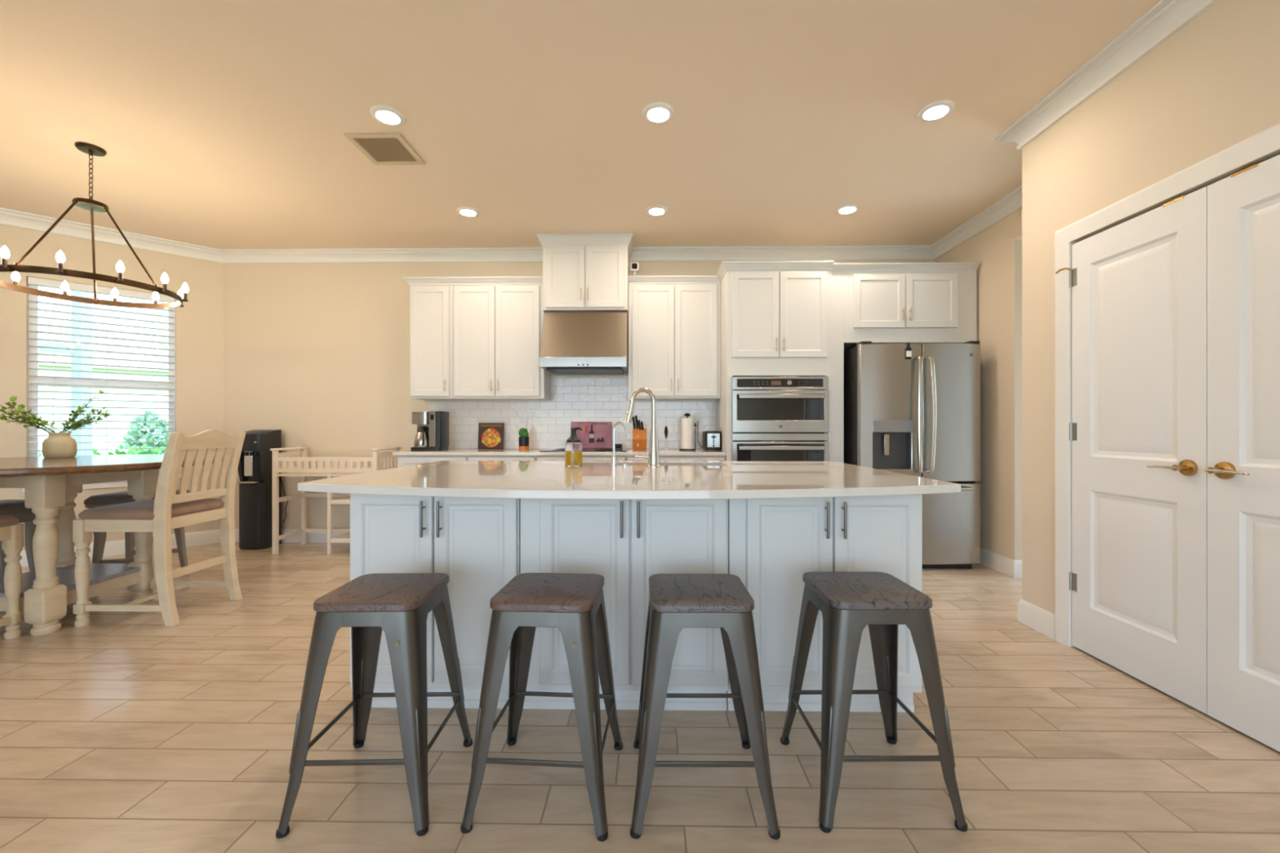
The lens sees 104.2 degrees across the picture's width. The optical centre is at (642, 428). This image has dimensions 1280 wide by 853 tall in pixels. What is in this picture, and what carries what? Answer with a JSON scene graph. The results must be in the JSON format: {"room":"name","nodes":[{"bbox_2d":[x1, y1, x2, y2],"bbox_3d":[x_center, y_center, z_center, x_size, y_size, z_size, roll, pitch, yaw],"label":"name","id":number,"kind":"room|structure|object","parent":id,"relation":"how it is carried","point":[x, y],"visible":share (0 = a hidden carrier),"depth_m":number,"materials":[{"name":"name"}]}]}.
{"room":"kitchen","nodes":[
{"label":"kitchen","id":0,"kind":"room"},
{"bbox_2d":[0,224,223,550],"bbox_3d":[-5.108,-0.302,4.000,2.660,2.835,0.140,0,0,-44],"label":"wall","id":1,"kind":"structure","parent":0,"point":[199,324],"depth_m":4.44,"materials":[{"name":"beige paint"}]},
{"bbox_2d":[22,284,181,493],"bbox_3d":[-4.697,-0.355,4.363,0.962,1.750,0.160,0,0,-44],"label":"window","id":2,"kind":"structure","parent":1,"relation":"in","point":[32,327],"depth_m":4.26,"materials":[{"name":"white plastic"}]},
{"bbox_2d":[27,276,174,454],"bbox_3d":[-4.691,-0.402,4.357,0.870,1.653,0.066,0,0,-44],"label":"window blind","id":3,"kind":"object","parent":2,"relation":"attached to","point":[36,282],"visible":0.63,"depth_m":4.33,"materials":[{"name":"white plastic"}]},
{"bbox_2d":[19,528,346,566],"bbox_3d":[-5.379,1.050,0.933,2.806,0.130,9.786,0,0,24],"label":"baseboard","id":4,"kind":"structure","parent":1,"relation":"attached to","point":[113,548],"depth_m":4.74,"materials":[{"name":"white wood"}]},
{"bbox_2d":[0,207,542,263],"bbox_3d":[-4.977,-1.665,1.221,3.567,0.107,10.331,0,0,30],"label":"trim","id":5,"kind":"structure","parent":1,"relation":"attached to","point":[9,217],"depth_m":4.78,"materials":[{"name":"white wood"}]},
{"bbox_2d":[223,259,934,528],"bbox_3d":[0.107,-0.302,4.879,8.540,2.835,0.140,0,0,1],"label":"wall","id":6,"kind":"structure","parent":0,"point":[317,353],"depth_m":4.86,"materials":[{"name":"beige paint"}]},
{"bbox_2d":[402,276,464,400],"bbox_3d":[-1.948,-0.818,4.663,0.441,1.097,0.354,0,0,1],"label":"upper cabinet","id":7,"kind":"object","parent":6,"relation":"attached to","point":[431,298],"visible":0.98,"depth_m":4.53,"materials":[{"name":"white wood"}]},
{"bbox_2d":[451,275,551,400],"bbox_3d":[-1.309,-0.818,4.653,0.832,1.097,0.354,0,0,1],"label":"upper cabinet","id":8,"kind":"object","parent":6,"relation":"attached to","point":[498,321],"visible":0.92,"depth_m":4.52,"materials":[{"name":"white wood"}]},
{"bbox_2d":[428,375,715,448],"bbox_3d":[-0.683,-0.153,4.817,2.782,0.704,0.008,0,0,1],"label":"backsplash","id":9,"kind":"structure","parent":6,"relation":"attached to","point":[574,398],"depth_m":4.81,"materials":[{"name":"tile"}]},
{"bbox_2d":[519,417,526,429],"bbox_3d":[-1.159,-0.045,4.816,0.070,0.115,0.007,0,0,1],"label":"wall outlet","id":10,"kind":"object","parent":9,"relation":"attached to","point":[522,420],"visible":0.84,"depth_m":4.81,"materials":[{"name":"white plastic"}]},
{"bbox_2d":[693,413,701,425],"bbox_3d":[0.530,-0.085,4.789,0.070,0.115,0.007,0,0,1],"label":"wall outlet","id":11,"kind":"object","parent":9,"relation":"attached to","point":[697,416],"visible":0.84,"depth_m":4.79,"materials":[{"name":"white plastic"}]},
{"bbox_2d":[538,311,628,374],"bbox_3d":[-0.511,-0.784,4.551,0.755,0.538,0.534,0,0,1],"label":"range hood","id":12,"kind":"object","parent":6,"relation":"attached to","point":[573,342],"visible":0.93,"depth_m":4.38,"materials":[{"name":"silver metal"}]},
{"bbox_2d":[536,233,634,315],"bbox_3d":[-0.510,-1.387,4.606,0.853,0.663,0.424,0,0,1],"label":"upper cabinet","id":13,"kind":"object","parent":6,"relation":"attached to","point":[582,272],"visible":0.93,"depth_m":4.43,"materials":[{"name":"white wood"}]},
{"bbox_2d":[628,275,720,399],"bbox_3d":[0.289,-0.818,4.628,0.831,1.097,0.354,0,0,1],"label":"upper cabinet","id":14,"kind":"object","parent":6,"relation":"attached to","point":[674,321],"visible":0.95,"depth_m":4.49,"materials":[{"name":"white wood"}]},
{"bbox_2d":[630,262,639,275],"bbox_3d":[-0.073,-1.418,4.599,0.076,0.214,0.062,0,0,1],"label":"security camera","id":15,"kind":"object","parent":14,"relation":"on","point":[634,266],"visible":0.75,"depth_m":4.57,"materials":[{"name":"white plastic"}]},
{"bbox_2d":[629,185,1022,261],"bbox_3d":[1.320,-1.665,3.880,2.922,0.107,1.820,0,0,1],"label":"trim","id":16,"kind":"structure","parent":6,"relation":"attached to","point":[1011,203],"depth_m":4.73,"materials":[{"name":"white"}]},
{"bbox_2d":[0,0,1160,248],"bbox_3d":[-0.854,-1.795,0.319,10.318,0.150,9.010,0,0,1],"label":"ceiling","id":17,"kind":"structure","parent":0,"point":[220,124],"depth_m":2.73,"materials":[{"name":"beige paint"}]},
{"bbox_2d":[0,142,188,308],"bbox_3d":[-3.387,-1.276,3.057,0.897,0.888,0.897,0,0,1],"label":"ring chandelier","id":18,"kind":"object","parent":17,"relation":"hanging from","point":[90,204],"visible":1,"depth_m":3.04,"materials":[{"name":"brown metal"}]},
{"bbox_2d":[343,133,425,165],"bbox_3d":[-1.577,-1.714,3.068,0.330,0.012,0.335,0,0,1],"label":"ceiling vent","id":19,"kind":"object","parent":17,"relation":"in","point":[388,148],"visible":1,"depth_m":3.06,"materials":[{"name":"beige metal"}]},
{"bbox_2d":[369,105,405,126],"bbox_3d":[-1.400,-1.713,2.738,0.176,0.014,0.176,0,0,1],"label":"recessed light","id":20,"kind":"object","parent":17,"relation":"in","point":[386,115],"visible":1,"depth_m":2.72,"materials":[{"name":"white"}]},
{"bbox_2d":[376,111,399,123],"bbox_3d":[-1.400,-1.714,2.738,0.113,0.008,0.113,0,0,1],"label":"diffuser","id":21,"kind":"object","parent":20,"relation":"attached to","point":[383,117],"depth_m":2.74,"materials":[{"name":"white plastic"}]},
{"bbox_2d":[456,206,479,217],"bbox_3d":[-1.385,-1.713,3.952,0.176,0.014,0.176,0,0,1],"label":"recessed light","id":22,"kind":"object","parent":17,"relation":"in","point":[467,211],"visible":1,"depth_m":3.94,"materials":[{"name":"white plastic"}]},
{"bbox_2d":[460,209,475,215],"bbox_3d":[-1.385,-1.714,3.952,0.113,0.008,0.113,0,0,1],"label":"diffuser","id":23,"kind":"object","parent":22,"relation":"attached to","point":[463,212],"depth_m":3.95,"materials":[{"name":"white plastic"}]},
{"bbox_2d":[645,204,667,216],"bbox_3d":[0.112,-1.713,3.929,0.176,0.014,0.176,0,0,1],"label":"recessed light","id":24,"kind":"object","parent":17,"relation":"in","point":[656,210],"visible":1,"depth_m":3.91,"materials":[{"name":"white plastic"}]},
{"bbox_2d":[649,208,663,214],"bbox_3d":[0.112,-1.714,3.929,0.113,0.008,0.113,0,0,1],"label":"diffuser","id":25,"kind":"object","parent":24,"relation":"attached to","point":[652,211],"depth_m":3.93,"materials":[{"name":"white plastic"}]},
{"bbox_2d":[642,102,674,124],"bbox_3d":[0.087,-1.713,2.715,0.176,0.014,0.176,0,0,1],"label":"recessed light","id":26,"kind":"object","parent":17,"relation":"in","point":[657,113],"visible":1,"depth_m":2.70,"materials":[{"name":"white"}]},
{"bbox_2d":[648,108,668,120],"bbox_3d":[0.087,-1.714,2.715,0.113,0.008,0.113,0,0,1],"label":"diffuser","id":27,"kind":"object","parent":26,"relation":"attached to","point":[654,114],"depth_m":2.72,"materials":[{"name":"white plastic"}]},
{"bbox_2d":[835,204,859,214],"bbox_3d":[1.607,-1.713,3.905,0.176,0.014,0.176,0,0,1],"label":"recessed light","id":28,"kind":"object","parent":17,"relation":"in","point":[846,209],"visible":1,"depth_m":3.89,"materials":[{"name":"white"}]},
{"bbox_2d":[840,207,855,213],"bbox_3d":[1.607,-1.714,3.905,0.113,0.008,0.113,0,0,1],"label":"diffuser","id":29,"kind":"object","parent":28,"relation":"attached to","point":[842,210],"depth_m":3.91,"materials":[{"name":"white plastic"}]},
{"bbox_2d":[917,100,955,121],"bbox_3d":[1.589,-1.713,2.697,0.176,0.014,0.176,0,0,1],"label":"recessed light","id":30,"kind":"object","parent":17,"relation":"in","point":[937,110],"visible":1,"depth_m":2.68,"materials":[{"name":"white plastic"}]},
{"bbox_2d":[924,106,947,119],"bbox_3d":[1.589,-1.714,2.697,0.113,0.008,0.113,0,0,1],"label":"diffuser","id":31,"kind":"object","parent":30,"relation":"attached to","point":[930,112],"depth_m":2.69,"materials":[{"name":"white"}]},
{"bbox_2d":[0,542,1279,852],"bbox_3d":[-0.854,1.175,0.319,10.318,0.120,9.010,0,0,1],"label":"floor","id":32,"kind":"structure","parent":0,"point":[121,731],"depth_m":1.66,"materials":[{"name":"beige tile"}]},
{"bbox_2d":[0,515,24,639],"bbox_3d":[-3.500,0.562,2.342,0.492,1.106,0.598,0,0,-14],"label":"dining chair","id":33,"kind":"object","parent":32,"relation":"on","point":[11,534],"visible":1,"depth_m":2.63,"materials":[{"name":"beige wood"}]},
{"bbox_2d":[0,515,17,527],"bbox_3d":[-3.513,0.481,2.394,0.490,0.068,0.475,0,0,-14],"label":"seat cushion","id":34,"kind":"object","parent":33,"relation":"on","point":[6,521],"depth_m":2.61,"materials":[{"name":"beige fabric"}]},
{"bbox_2d":[0,499,36,578],"bbox_3d":[-4.102,0.790,3.085,0.395,0.650,0.455,0,0,11],"label":"stool","id":35,"kind":"object","parent":32,"relation":"on","point":[15,508],"visible":0.39,"depth_m":3.19,"materials":[{"name":"grey fabric"}]},
{"bbox_2d":[0,499,31,515],"bbox_3d":[-4.102,0.501,3.085,0.395,0.072,0.455,0,0,11],"label":"cushion","id":36,"kind":"object","parent":35,"relation":"on","point":[7,507],"depth_m":3.11,"materials":[{"name":"fabric"}]},
{"bbox_2d":[0,453,223,635],"bbox_3d":[-3.514,0.655,2.986,1.540,0.920,1.540,0,0,1],"label":"dining table","id":37,"kind":"object","parent":32,"relation":"on","point":[51,486],"visible":0.88,"depth_m":2.78,"materials":[{"name":"brown wood"}]},
{"bbox_2d":[0,389,113,457],"bbox_3d":[-3.930,-0.039,3.284,0.614,0.467,0.215,0,0,-35],"label":"flower vase","id":38,"kind":"object","parent":37,"relation":"on","point":[57,445],"visible":1,"depth_m":3.28,"materials":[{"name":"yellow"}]},
{"bbox_2d":[0,563,140,597],"bbox_3d":[-3.514,0.904,2.986,0.590,0.026,0.590,0,0,1],"label":"shelf","id":39,"kind":"object","parent":37,"relation":"attached to","point":[101,574],"depth_m":3.01,"materials":[{"name":"brown wood"}]},
{"bbox_2d":[83,488,189,567],"bbox_3d":[-3.683,0.790,3.658,0.455,0.650,0.395,0,0,-11],"label":"stool","id":40,"kind":"object","parent":32,"relation":"on","point":[120,497],"visible":0.25,"depth_m":3.50,"materials":[{"name":"grey metal"}]},
{"bbox_2d":[83,488,189,506],"bbox_3d":[-3.683,0.501,3.658,0.455,0.072,0.395,0,0,-11],"label":"cushion","id":41,"kind":"object","parent":40,"relation":"on","point":[120,497],"depth_m":3.46,"materials":[{"name":"fabric"}]},
{"bbox_2d":[72,429,245,626],"bbox_3d":[-2.894,0.562,3.026,0.598,1.106,0.492,0,0,1],"label":"dining chair","id":42,"kind":"object","parent":32,"relation":"on","point":[168,511],"visible":1,"depth_m":2.87,"materials":[{"name":"beige wood"}]},
{"bbox_2d":[78,498,223,519],"bbox_3d":[-2.948,0.481,3.027,0.475,0.068,0.490,0,0,1],"label":"seat cushion","id":43,"kind":"object","parent":42,"relation":"on","point":[146,509],"depth_m":2.86,"materials":[{"name":"beige fabric"}]},
{"bbox_2d":[237,429,281,550],"bbox_3d":[-3.605,0.565,4.662,0.245,1.100,0.270,0,0,1],"label":"water cooler","id":44,"kind":"object","parent":32,"relation":"on","point":[255,465],"visible":0.73,"depth_m":4.58,"materials":[{"name":"black plastic"}]},
{"bbox_2d":[237,480,262,483],"bbox_3d":[-3.606,0.496,4.582,0.165,0.018,0.110,0,0,1],"label":"drip tray","id":45,"kind":"object","parent":44,"relation":"on","point":[242,482],"depth_m":4.54,"materials":[{"name":"silver metal"}]},
{"bbox_2d":[281,480,288,522],"bbox_3d":[-3.468,0.705,4.820,0.058,0.422,0.020,0,0,-36],"label":"cord","id":46,"kind":"object","parent":44,"relation":"hanging from","point":[282,481],"visible":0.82,"depth_m":4.82,"materials":[{"name":"black rubber"}]},
{"bbox_2d":[270,446,400,555],"bbox_3d":[-2.798,0.647,4.577,0.950,0.935,0.420,0,0,1],"label":"table","id":47,"kind":"object","parent":32,"relation":"on","point":[329,467],"visible":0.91,"depth_m":4.39,"materials":[{"name":"beige wood"}]},
{"bbox_2d":[275,472,361,476],"bbox_3d":[-2.798,0.417,4.580,0.922,0.016,0.392,0,0,1],"label":"shelf","id":48,"kind":"object","parent":47,"relation":"attached to","point":[298,474],"depth_m":4.39,"materials":[{"name":"beige wood"}]},
{"bbox_2d":[333,532,350,537],"bbox_3d":[-2.566,0.989,4.576,0.406,0.013,0.348,0,0,1],"label":"shelf","id":49,"kind":"object","parent":47,"relation":"attached to","point":[348,535],"depth_m":4.54,"materials":[{"name":"beige wood"}]},
{"bbox_2d":[336,496,350,499],"bbox_3d":[-2.566,0.648,4.576,0.406,0.013,0.348,0,0,1],"label":"shelf","id":50,"kind":"object","parent":47,"relation":"attached to","point":[348,497],"depth_m":4.55,"materials":[{"name":"beige wood"}]},
{"bbox_2d":[275,573,472,838],"bbox_3d":[-0.802,0.806,1.561,0.412,0.618,0.411,0,0,-1],"label":"bar stool","id":51,"kind":"object","parent":32,"relation":"on","point":[399,605],"visible":1,"depth_m":1.42,"materials":[{"name":"grey metal"}]},
{"bbox_2d":[397,455,467,467],"bbox_3d":[-1.780,0.674,4.505,0.600,0.882,0.664,0,0,1],"label":"base cabinet","id":52,"kind":"object","parent":32,"relation":"on","point":[402,460],"visible":0.1,"depth_m":4.21,"materials":[{"name":"white"}]},
{"bbox_2d":[350,493,519,708],"bbox_3d":[-0.806,0.673,2.443,0.664,0.883,1.100,0,0,1],"label":"base cabinet","id":53,"kind":"object","parent":32,"relation":"on","point":[475,542],"visible":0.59,"depth_m":1.93,"materials":[{"name":"white wood"}]},
{"bbox_2d":[297,460,960,499],"bbox_3d":[-0.052,0.216,2.329,2.408,0.030,1.445,0,0,1],"label":"countertop","id":54,"kind":"structure","parent":53,"relation":"on","point":[594,480],"depth_m":1.91,"materials":[{"name":"stone"}]},
{"bbox_2d":[564,426,582,466],"bbox_3d":[-0.360,0.098,2.606,0.093,0.206,0.091,0,0,1],"label":"soap bottle","id":55,"kind":"object","parent":54,"relation":"on","point":[573,446],"visible":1,"depth_m":2.57,"materials":[{"name":"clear glass"}]},
{"bbox_2d":[564,442,582,466],"bbox_3d":[-0.361,0.135,2.606,0.091,0.132,0.091,0,0,1],"label":"jar","id":56,"kind":"object","parent":55,"relation":"on","point":[573,451],"depth_m":2.57,"materials":[{"name":"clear glass"}]},
{"bbox_2d":[609,421,628,466],"bbox_3d":[-0.121,0.083,2.608,0.101,0.236,0.044,0,0,-12],"label":"water tap","id":57,"kind":"object","parent":54,"relation":"on","point":[614,459],"visible":1,"depth_m":2.60,"materials":[{"name":"silver metal"}]},
{"bbox_2d":[624,387,660,466],"bbox_3d":[-0.003,-0.007,2.623,0.198,0.415,0.072,0,0,12],"label":"kitchen faucet","id":58,"kind":"object","parent":54,"relation":"on","point":[653,457],"visible":1,"depth_m":2.60,"materials":[{"name":"silver metal"}]},
{"bbox_2d":[467,455,536,461],"bbox_3d":[-1.187,0.674,4.496,0.581,0.882,0.664,0,0,1],"label":"base cabinet","id":59,"kind":"object","parent":32,"relation":"on","point":[502,458],"visible":0.06,"depth_m":4.20,"materials":[{"name":"white"}]},
{"bbox_2d":[460,572,622,841],"bbox_3d":[-0.286,0.806,1.560,0.412,0.618,0.411,0,0,4],"label":"bar stool","id":60,"kind":"object","parent":32,"relation":"on","point":[572,603],"visible":1,"depth_m":1.41,"materials":[{"name":"grey metal"}]},
{"bbox_2d":[536,455,626,461],"bbox_3d":[-0.515,0.674,4.486,0.760,0.882,0.664,0,0,1],"label":"base cabinet","id":61,"kind":"object","parent":32,"relation":"on","point":[539,458],"visible":0.06,"depth_m":4.19,"materials":[{"name":"white"}]},
{"bbox_2d":[520,498,728,710],"bbox_3d":[-0.065,0.673,2.431,0.810,0.883,1.100,0,0,1],"label":"base cabinet","id":62,"kind":"object","parent":32,"relation":"on","point":[624,542],"visible":0.49,"depth_m":1.92,"materials":[{"name":"white wood"}]},
{"bbox_2d":[626,455,725,461],"bbox_3d":[0.285,0.674,4.473,0.835,0.882,0.664,0,0,1],"label":"base cabinet","id":63,"kind":"object","parent":32,"relation":"on","point":[628,458],"visible":0.09,"depth_m":4.18,"materials":[{"name":"white"}]},
{"bbox_2d":[392,448,725,455],"bbox_3d":[-0.701,0.216,4.499,2.807,0.030,0.644,0,0,1],"label":"countertop","id":64,"kind":"structure","parent":63,"relation":"on","point":[451,451],"depth_m":4.19,"materials":[{"name":"stone"}]},
{"bbox_2d":[410,411,448,450],"bbox_3d":[-1.935,0.025,4.515,0.270,0.352,0.262,0,0,1],"label":"coffee maker","id":65,"kind":"object","parent":64,"relation":"on","point":[433,427],"visible":0.99,"depth_m":4.43,"materials":[{"name":"black plastic"}]},
{"bbox_2d":[477,422,503,448],"bbox_3d":[-1.449,0.075,4.757,0.241,0.250,0.038,0,0,1],"label":"board","id":66,"kind":"object","parent":64,"relation":"on","point":[491,435],"visible":1,"depth_m":4.75,"materials":[{"name":"brown"}]},
{"bbox_2d":[518,427,528,449],"bbox_3d":[-1.101,0.099,4.618,0.096,0.204,0.095,0,0,1],"label":"potted cactus","id":67,"kind":"object","parent":64,"relation":"on","point":[523,440],"visible":1,"depth_m":4.59,"materials":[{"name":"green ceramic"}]},
{"bbox_2d":[518,436,528,446],"bbox_3d":[-1.101,0.124,4.618,0.096,0.084,0.095,0,0,1],"label":"pot","id":68,"kind":"object","parent":67,"relation":"on","point":[522,441],"depth_m":4.58,"materials":[{"name":"black ceramic"}]},
{"bbox_2d":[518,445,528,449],"bbox_3d":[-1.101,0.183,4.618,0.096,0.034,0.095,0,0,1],"label":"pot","id":69,"kind":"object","parent":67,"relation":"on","point":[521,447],"depth_m":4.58,"materials":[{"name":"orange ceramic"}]},
{"bbox_2d":[539,448,627,451],"bbox_3d":[-0.510,0.197,4.479,0.740,0.008,0.500,0,0,1],"label":"cooktop","id":70,"kind":"object","parent":64,"relation":"in","point":[549,449],"visible":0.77,"depth_m":4.35,"materials":[{"name":"black glass"}]},
{"bbox_2d":[615,444,622,448],"bbox_3d":[-0.225,0.173,4.603,0.072,0.055,0.052,0,0,1],"label":"box","id":71,"kind":"object","parent":70,"relation":"on","point":[617,446],"visible":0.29,"depth_m":4.58,"materials":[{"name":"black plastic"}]},
{"bbox_2d":[570,422,612,448],"bbox_3d":[-0.490,0.065,4.760,0.392,0.252,0.034,0,0,1],"label":"board","id":72,"kind":"object","parent":64,"relation":"on","point":[593,434],"visible":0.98,"depth_m":4.75,"materials":[{"name":"pink"}]},
{"bbox_2d":[632,415,646,449],"bbox_3d":[-0.029,0.042,4.581,0.130,0.317,0.159,0,0,1],"label":"knife block","id":73,"kind":"object","parent":64,"relation":"on","point":[639,435],"visible":0.97,"depth_m":4.52,"materials":[{"name":"orange wood"}]},
{"bbox_2d":[662,426,669,449],"bbox_3d":[0.221,0.089,4.657,0.056,0.222,0.055,0,0,1],"label":"utensil","id":74,"kind":"object","parent":64,"relation":"on","point":[666,428],"visible":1,"depth_m":4.65,"materials":[{"name":"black metal"}]},
{"bbox_2d":[679,413,696,450],"bbox_3d":[0.412,0.032,4.544,0.155,0.337,0.150,0,0,1],"label":"paper towel holder","id":75,"kind":"object","parent":64,"relation":"on","point":[687,424],"visible":1,"depth_m":4.50,"materials":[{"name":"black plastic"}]},
{"bbox_2d":[702,431,721,450],"bbox_3d":[0.628,0.114,4.507,0.146,0.174,0.288,0,0,1],"label":"toaster","id":76,"kind":"object","parent":64,"relation":"on","point":[712,440],"visible":0.98,"depth_m":4.39,"materials":[{"name":"black plastic"}]},
{"bbox_2d":[630,573,780,839],"bbox_3d":[0.172,0.806,1.554,0.412,0.618,0.411,0,0,0],"label":"bar stool","id":77,"kind":"object","parent":32,"relation":"on","point":[677,602],"visible":1,"depth_m":1.40,"materials":[{"name":"grey metal"}]},
{"bbox_2d":[715,260,833,461],"bbox_3d":[1.114,-0.128,4.430,0.912,2.486,0.724,0,0,1],"label":"tall cabinet","id":78,"kind":"object","parent":32,"relation":"on","point":[775,316],"visible":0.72,"depth_m":4.11,"materials":[{"name":"white wood"}]},
{"bbox_2d":[731,376,829,461],"bbox_3d":[1.135,0.120,4.354,0.790,1.090,0.658,0,0,1],"label":"wall oven","id":79,"kind":"object","parent":78,"relation":"in","point":[774,418],"visible":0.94,"depth_m":4.08,"materials":[{"name":"grey metal"}]},
{"bbox_2d":[726,493,922,712],"bbox_3d":[0.715,0.672,2.419,0.746,0.885,1.100,0,0,1],"label":"base cabinet","id":80,"kind":"object","parent":32,"relation":"on","point":[772,543],"visible":0.52,"depth_m":1.91,"materials":[{"name":"white wood"}]},
{"bbox_2d":[780,571,968,832],"bbox_3d":[0.697,0.806,1.577,0.412,0.618,0.411,0,0,-1],"label":"bar stool","id":81,"kind":"object","parent":32,"relation":"on","point":[848,602],"visible":1,"depth_m":1.43,"materials":[{"name":"grey metal"}]},
{"bbox_2d":[831,262,980,482],"bbox_3d":[2.171,-0.120,4.423,1.202,2.470,0.704,0,0,1],"label":"tall cabinet","id":82,"kind":"object","parent":32,"relation":"on","point":[877,303],"visible":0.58,"depth_m":4.12,"materials":[{"name":"white wood"}]},
{"bbox_2d":[843,341,980,568],"bbox_3d":[2.195,0.215,4.271,0.945,1.800,0.910,0,0,1],"label":"refrigerator","id":83,"kind":"object","parent":32,"relation":"on","point":[919,415],"visible":0.7,"depth_m":3.90,"materials":[{"name":"grey metal"}]},
{"bbox_2d":[905,342,911,359],"bbox_3d":[2.081,-0.604,3.894,0.044,0.127,0.010,0,0,1],"label":"magnet","id":84,"kind":"object","parent":83,"relation":"attached to","point":[908,350],"visible":1,"depth_m":3.89,"materials":[{"name":"black plastic"}]},
{"bbox_2d":[934,208,1022,559],"bbox_3d":[2.850,-0.302,3.811,0.140,2.835,1.910,0,0,1],"label":"wall","id":85,"kind":"structure","parent":0,"point":[997,248],"depth_m":3.86,"materials":[{"name":"beige paint"}]},
{"bbox_2d":[980,547,1022,577],"bbox_3d":[2.845,1.050,3.909,0.154,0.130,0.414,0,0,1],"label":"baseboard","id":86,"kind":"structure","parent":85,"relation":"attached to","point":[1006,566],"depth_m":3.84,"materials":[{"name":"white wood"}]},
{"bbox_2d":[1022,0,1279,647],"bbox_3d":[2.189,-0.302,-0.684,0.120,2.835,7.100,0,0,1],"label":"wall","id":87,"kind":"structure","parent":0,"point":[1212,86],"depth_m":2.31,"materials":[{"name":"beige paint"}]},
{"bbox_2d":[995,0,1217,150],"bbox_3d":[2.335,-1.665,-0.642,0.590,0.107,7.190,0,0,1],"label":"trim","id":88,"kind":"structure","parent":87,"relation":"attached to","point":[1165,18],"depth_m":2.28,"materials":[{"name":"white"}]},
{"bbox_2d":[1055,186,1207,714],"bbox_3d":[2.164,0.084,2.243,0.100,2.038,0.644,0,0,1],"label":"door","id":89,"kind":"structure","parent":87,"relation":"in","point":[1138,428],"depth_m":2.16,"materials":[{"name":"white wood"}]},
{"bbox_2d":[1054,123,1279,647],"bbox_3d":[2.161,0.042,1.917,0.018,2.147,1.406,0,0,1],"label":"trim","id":90,"kind":"structure","parent":87,"relation":"attached to","point":[1266,142],"depth_m":2.54,"materials":[{"name":"white wood"}]},
{"bbox_2d":[1204,154,1279,751],"bbox_3d":[2.154,0.084,1.605,0.100,2.038,0.624,0,0,1],"label":"door","id":91,"kind":"structure","parent":87,"relation":"in","point":[1243,468],"depth_m":1.80,"materials":[{"name":"white wood"}]},
{"bbox_3d":[3.324,-0.302,2.788,2.040,2.835,0.120,0,0,1],"label":"wall","id":92,"kind":"structure","parent":0,"visible":0},
{"bbox_2d":[1017,599,1054,639],"bbox_3d":[2.426,1.050,2.746,0.514,0.130,0.260,0,0,1],"label":"baseboard","id":93,"kind":"structure","parent":92,"relation":"attached to","point":[1037,618],"depth_m":2.74,"materials":[{"name":"white wood"}]},
{"label":"outside","id":94,"kind":"structure","parent":0,"visible":0},
{"bbox_3d":[0.000,1.415,0.000,120.000,0.100,120.000,0,0,1],"label":"ground","id":95,"kind":"structure","parent":94,"visible":0},
{"bbox_2d":[38,290,92,455],"bbox_3d":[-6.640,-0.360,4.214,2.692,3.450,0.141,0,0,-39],"label":"window blind","id":96,"kind":"object","parent":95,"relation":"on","point":[82,346],"visible":0.21,"depth_m":4.96,"materials":[{"name":"white"}]},
{"bbox_2d":[38,443,160,456],"bbox_3d":[-7.850,0.765,7.447,5.518,1.075,0.682,0,0,-43],"label":"clipped hedge","id":97,"kind":"object","parent":95,"relation":"on","point":[131,451],"visible":0.02,"depth_m":7.52,"materials":[{"name":"green plant"}]},
{"bbox_2d":[38,322,168,456],"bbox_3d":[-17.382,-1.060,18.633,19.000,4.850,6.200,0,0,-41],"label":"house","id":98,"kind":"structure","parent":95,"relation":"on","point":[41,328],"depth_m":15.89,"materials":[{"name":"white"}]},
{"bbox_2d":[121,410,168,454],"bbox_3d":[-9.740,0.505,9.845,0.748,1.719,0.769,0,0,1],"label":"round shrub","id":99,"kind":"object","parent":95,"relation":"on","point":[146,418],"visible":0.42,"depth_m":9.70,"materials":[{"name":"green plant"}]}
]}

